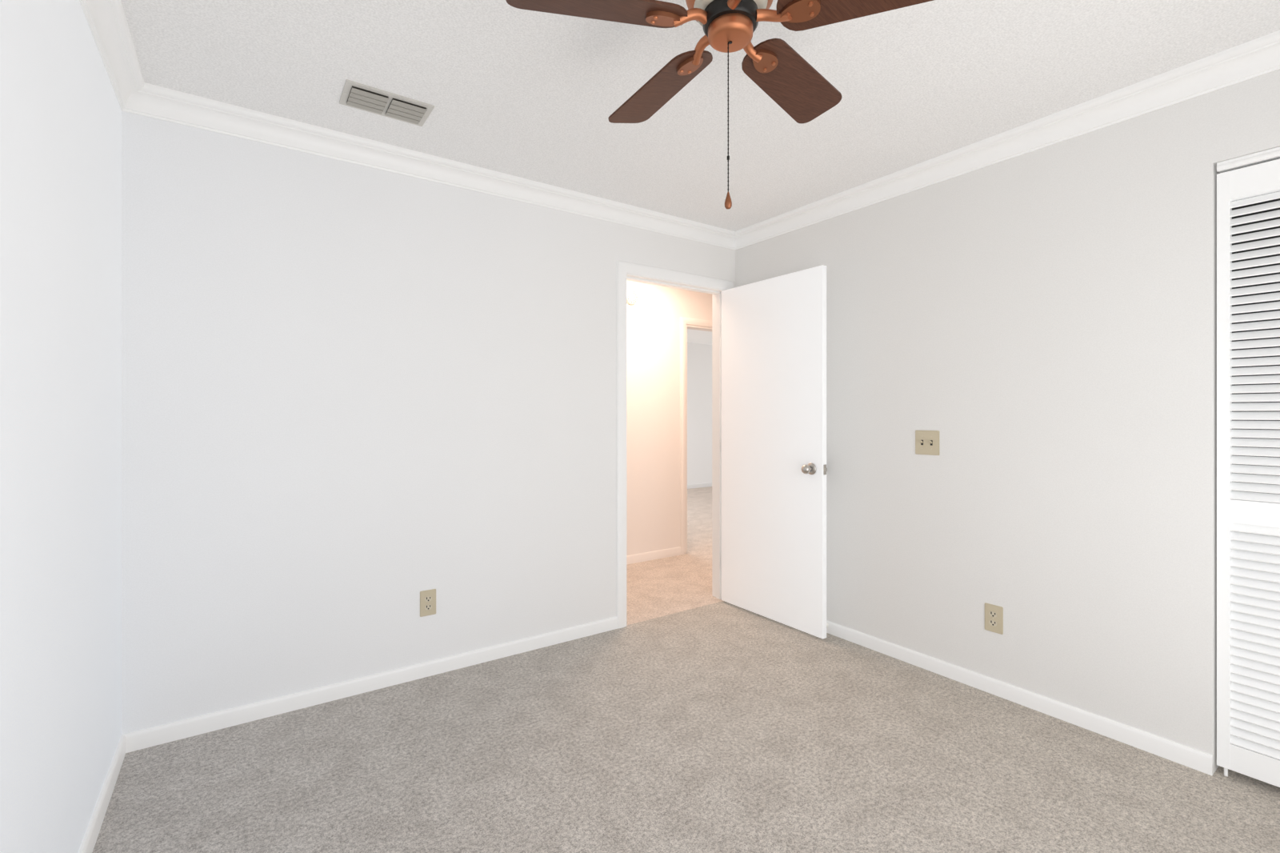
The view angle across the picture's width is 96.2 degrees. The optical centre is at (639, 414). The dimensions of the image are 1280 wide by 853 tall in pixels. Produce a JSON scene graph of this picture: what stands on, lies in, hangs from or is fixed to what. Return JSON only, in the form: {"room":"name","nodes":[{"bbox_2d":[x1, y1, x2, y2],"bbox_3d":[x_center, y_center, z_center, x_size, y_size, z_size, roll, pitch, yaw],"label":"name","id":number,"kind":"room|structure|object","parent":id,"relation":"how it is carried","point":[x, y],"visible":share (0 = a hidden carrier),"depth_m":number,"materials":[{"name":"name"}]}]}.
{"room":"empty bedroom","nodes":[
{"label":"empty bedroom","id":0,"kind":"room"},
{"bbox_2d":[0,0,121,852],"bbox_3d":[-0.851,0.015,0.498,0.120,2.440,3.820,0,0,-35],"label":"wall","id":1,"kind":"structure","parent":0,"point":[60,422],"depth_m":1.36,"materials":[{"name":"paint"}]},
{"bbox_2d":[78,732,132,852],"bbox_3d":[-0.831,1.202,0.585,0.013,0.066,3.700,0,0,-35],"label":"baseboard","id":2,"kind":"structure","parent":1,"relation":"attached to","point":[125,745],"depth_m":1.79,"materials":[{"name":"white paint"}]},
{"bbox_2d":[79,0,149,116],"bbox_3d":[-0.807,-1.158,0.602,0.071,0.094,3.700,0,0,-35],"label":"crown molding","id":3,"kind":"structure","parent":1,"relation":"attached to","point":[110,30],"depth_m":1.84,"materials":[{"name":"white paint"}]},
{"bbox_2d":[121,111,735,734],"bbox_3d":[-0.661,0.015,3.033,3.335,2.440,0.120,0,0,-35],"label":"wall","id":4,"kind":"structure","parent":0,"point":[362,407],"depth_m":2.52,"materials":[{"name":"paint"}]},
{"bbox_2d":[132,616,617,751],"bbox_3d":[-0.999,1.202,2.717,2.117,0.066,0.013,0,0,-35],"label":"baseboard","id":5,"kind":"structure","parent":4,"relation":"attached to","point":[195,726],"depth_m":2.52,"materials":[{"name":"white paint"}]},
{"bbox_2d":[420,588,435,616],"bbox_3d":[-1.002,0.890,2.716,0.074,0.120,0.009,0,0,-35],"label":"electrical outlet","id":6,"kind":"object","parent":4,"relation":"attached to","point":[427,602],"visible":1,"depth_m":2.71,"materials":[{"name":"beige plastic"}]},
{"bbox_2d":[143,84,735,249],"bbox_3d":[-0.608,-1.158,2.953,2.910,0.094,0.071,0,0,-35],"label":"crown molding","id":7,"kind":"structure","parent":4,"relation":"attached to","point":[166,104],"depth_m":2.62,"materials":[{"name":"white paint"}]},
{"bbox_2d":[616,260,733,627],"bbox_3d":[0.208,0.171,3.640,0.927,2.129,0.152,0,0,-35],"label":"door frame","id":8,"kind":"structure","parent":4,"relation":"attached to","point":[648,274],"depth_m":3.47,"materials":[{"name":"white paint"}]},
{"bbox_2d":[721,264,827,638],"bbox_3d":[0.776,0.203,3.479,0.175,2.040,0.843,0,0,-35],"label":"door","id":9,"kind":"structure","parent":8,"relation":"attached to","point":[774,449],"depth_m":3.40,"materials":[{"name":"white paint"}]},
{"bbox_2d":[626,280,711,555],"bbox_3d":[0.036,0.015,4.922,4.240,2.440,0.120,0,0,-35],"label":"wall","id":10,"kind":"structure","parent":0,"point":[655,314],"depth_m":4.88,"materials":[{"name":"paint"}]},
{"bbox_2d":[626,546,681,564],"bbox_3d":[0.074,1.200,4.868,4.000,0.070,0.012,0,0,-35],"label":"baseboard","id":11,"kind":"structure","parent":10,"relation":"attached to","point":[651,555],"depth_m":4.89,"materials":[{"name":"paint"}]},
{"bbox_2d":[680,316,711,554],"bbox_3d":[0.721,0.185,5.391,0.960,2.100,0.135,0,0,-35],"label":"door frame","id":12,"kind":"structure","parent":10,"relation":"attached to","point":[686,323],"depth_m":5.08,"materials":[{"name":"paint"}]},
{"bbox_2d":[92,486,1279,852],"bbox_3d":[0.955,1.285,4.637,7.820,0.100,8.540,0,0,-35],"label":"floor","id":13,"kind":"structure","parent":0,"point":[722,727],"depth_m":2.01,"materials":[{"name":"grey carpet"}]},
{"bbox_2d":[687,342,711,484],"bbox_3d":[-0.914,0.015,8.467,6.740,2.440,0.120,0,0,-35],"label":"wall","id":14,"kind":"structure","parent":0,"point":[699,413],"depth_m":9.70,"materials":[{"name":"paint"}]},
{"bbox_2d":[687,482,711,488],"bbox_3d":[-0.876,1.200,8.412,6.500,0.070,0.012,0,0,-35],"label":"baseboard","id":15,"kind":"structure","parent":14,"relation":"attached to","point":[699,485],"depth_m":9.72,"materials":[{"name":"white paint"}]},
{"bbox_2d":[687,328,711,344],"bbox_3d":[0.039,-1.255,7.101,6.740,0.100,3.450,0,0,-35],"label":"ceiling","id":16,"kind":"structure","parent":0,"point":[699,337],"depth_m":8.92,"materials":[{"name":"paint"}]},
{"bbox_2d":[120,0,1279,231],"bbox_3d":[0.760,-1.255,1.696,4.135,0.100,3.940,0,0,-35],"label":"ceiling","id":17,"kind":"structure","parent":0,"point":[506,88],"depth_m":2.05,"materials":[{"name":"paint"}]},
{"bbox_2d":[339,79,434,126],"bbox_3d":[-0.981,-1.198,2.224,0.308,0.015,0.184,0,0,-35],"label":"ceiling vent","id":18,"kind":"object","parent":17,"relation":"in","point":[362,97],"visible":1,"depth_m":2.21,"materials":[{"name":"silver metal"}]},
{"bbox_2d":[505,0,933,208],"bbox_3d":[0.205,-0.844,1.378,1.002,0.721,0.979,0,0,-35],"label":"fan","id":19,"kind":"object","parent":17,"relation":"hanging from","point":[790,82],"visible":1,"depth_m":1.35,"materials":[{"name":"brown wood"}]},
{"bbox_2d":[735,68,1279,774],"bbox_3d":[1.785,0.015,2.338,0.120,2.440,3.820,0,0,-35],"label":"wall","id":20,"kind":"structure","parent":0,"point":[1031,336],"depth_m":2.37,"materials":[{"name":"paint"}]},
{"bbox_2d":[915,430,939,455],"bbox_3d":[1.388,0.135,2.783,0.022,0.118,0.118,0,0,-35],"label":"light switch","id":21,"kind":"object","parent":20,"relation":"attached to","point":[926,442],"visible":1,"depth_m":2.78,"materials":[{"name":"beige plastic"}]},
{"bbox_2d":[984,602,1003,634],"bbox_3d":[1.565,0.902,2.541,0.009,0.120,0.074,0,0,-35],"label":"electrical outlet","id":22,"kind":"object","parent":20,"relation":"attached to","point":[994,618],"visible":1,"depth_m":2.54,"materials":[{"name":"beige plastic"}]},
{"bbox_2d":[735,29,1279,249],"bbox_3d":[1.672,-1.158,2.333,0.071,0.094,3.700,0,0,-35],"label":"crown molding","id":23,"kind":"structure","parent":20,"relation":"attached to","point":[1259,56],"depth_m":2.32,"materials":[{"name":"white paint"}]},
{"bbox_2d":[826,620,1212,775],"bbox_3d":[1.294,1.202,2.913,0.027,0.066,2.316,0,0,-35],"label":"baseboard","id":24,"kind":"structure","parent":20,"relation":"attached to","point":[1179,753],"depth_m":2.38,"materials":[{"name":"white paint"}]},
{"bbox_2d":[1216,158,1279,787],"bbox_3d":[2.328,0.204,1.476,0.056,2.061,1.210,0,0,-35],"label":"bifold closet door","id":25,"kind":"structure","parent":20,"relation":"in","point":[1248,653],"depth_m":1.92,"materials":[{"name":"white paint"}]},
{"bbox_2d":[1216,146,1279,172],"bbox_3d":[2.339,-0.848,1.483,0.051,0.029,1.206,0,0,-35],"label":"trim","id":26,"kind":"structure","parent":20,"relation":"attached to","point":[1264,156],"depth_m":1.91,"materials":[{"name":"white paint"}]},
{"bbox_2d":[1223,158,1279,536],"bbox_3d":[2.704,0.015,1.738,0.700,2.440,1.924,0,0,-35],"label":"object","id":27,"kind":"structure","parent":0,"point":[1257,230],"depth_m":2.42,"materials":[{"name":"grey wood"}]}
]}

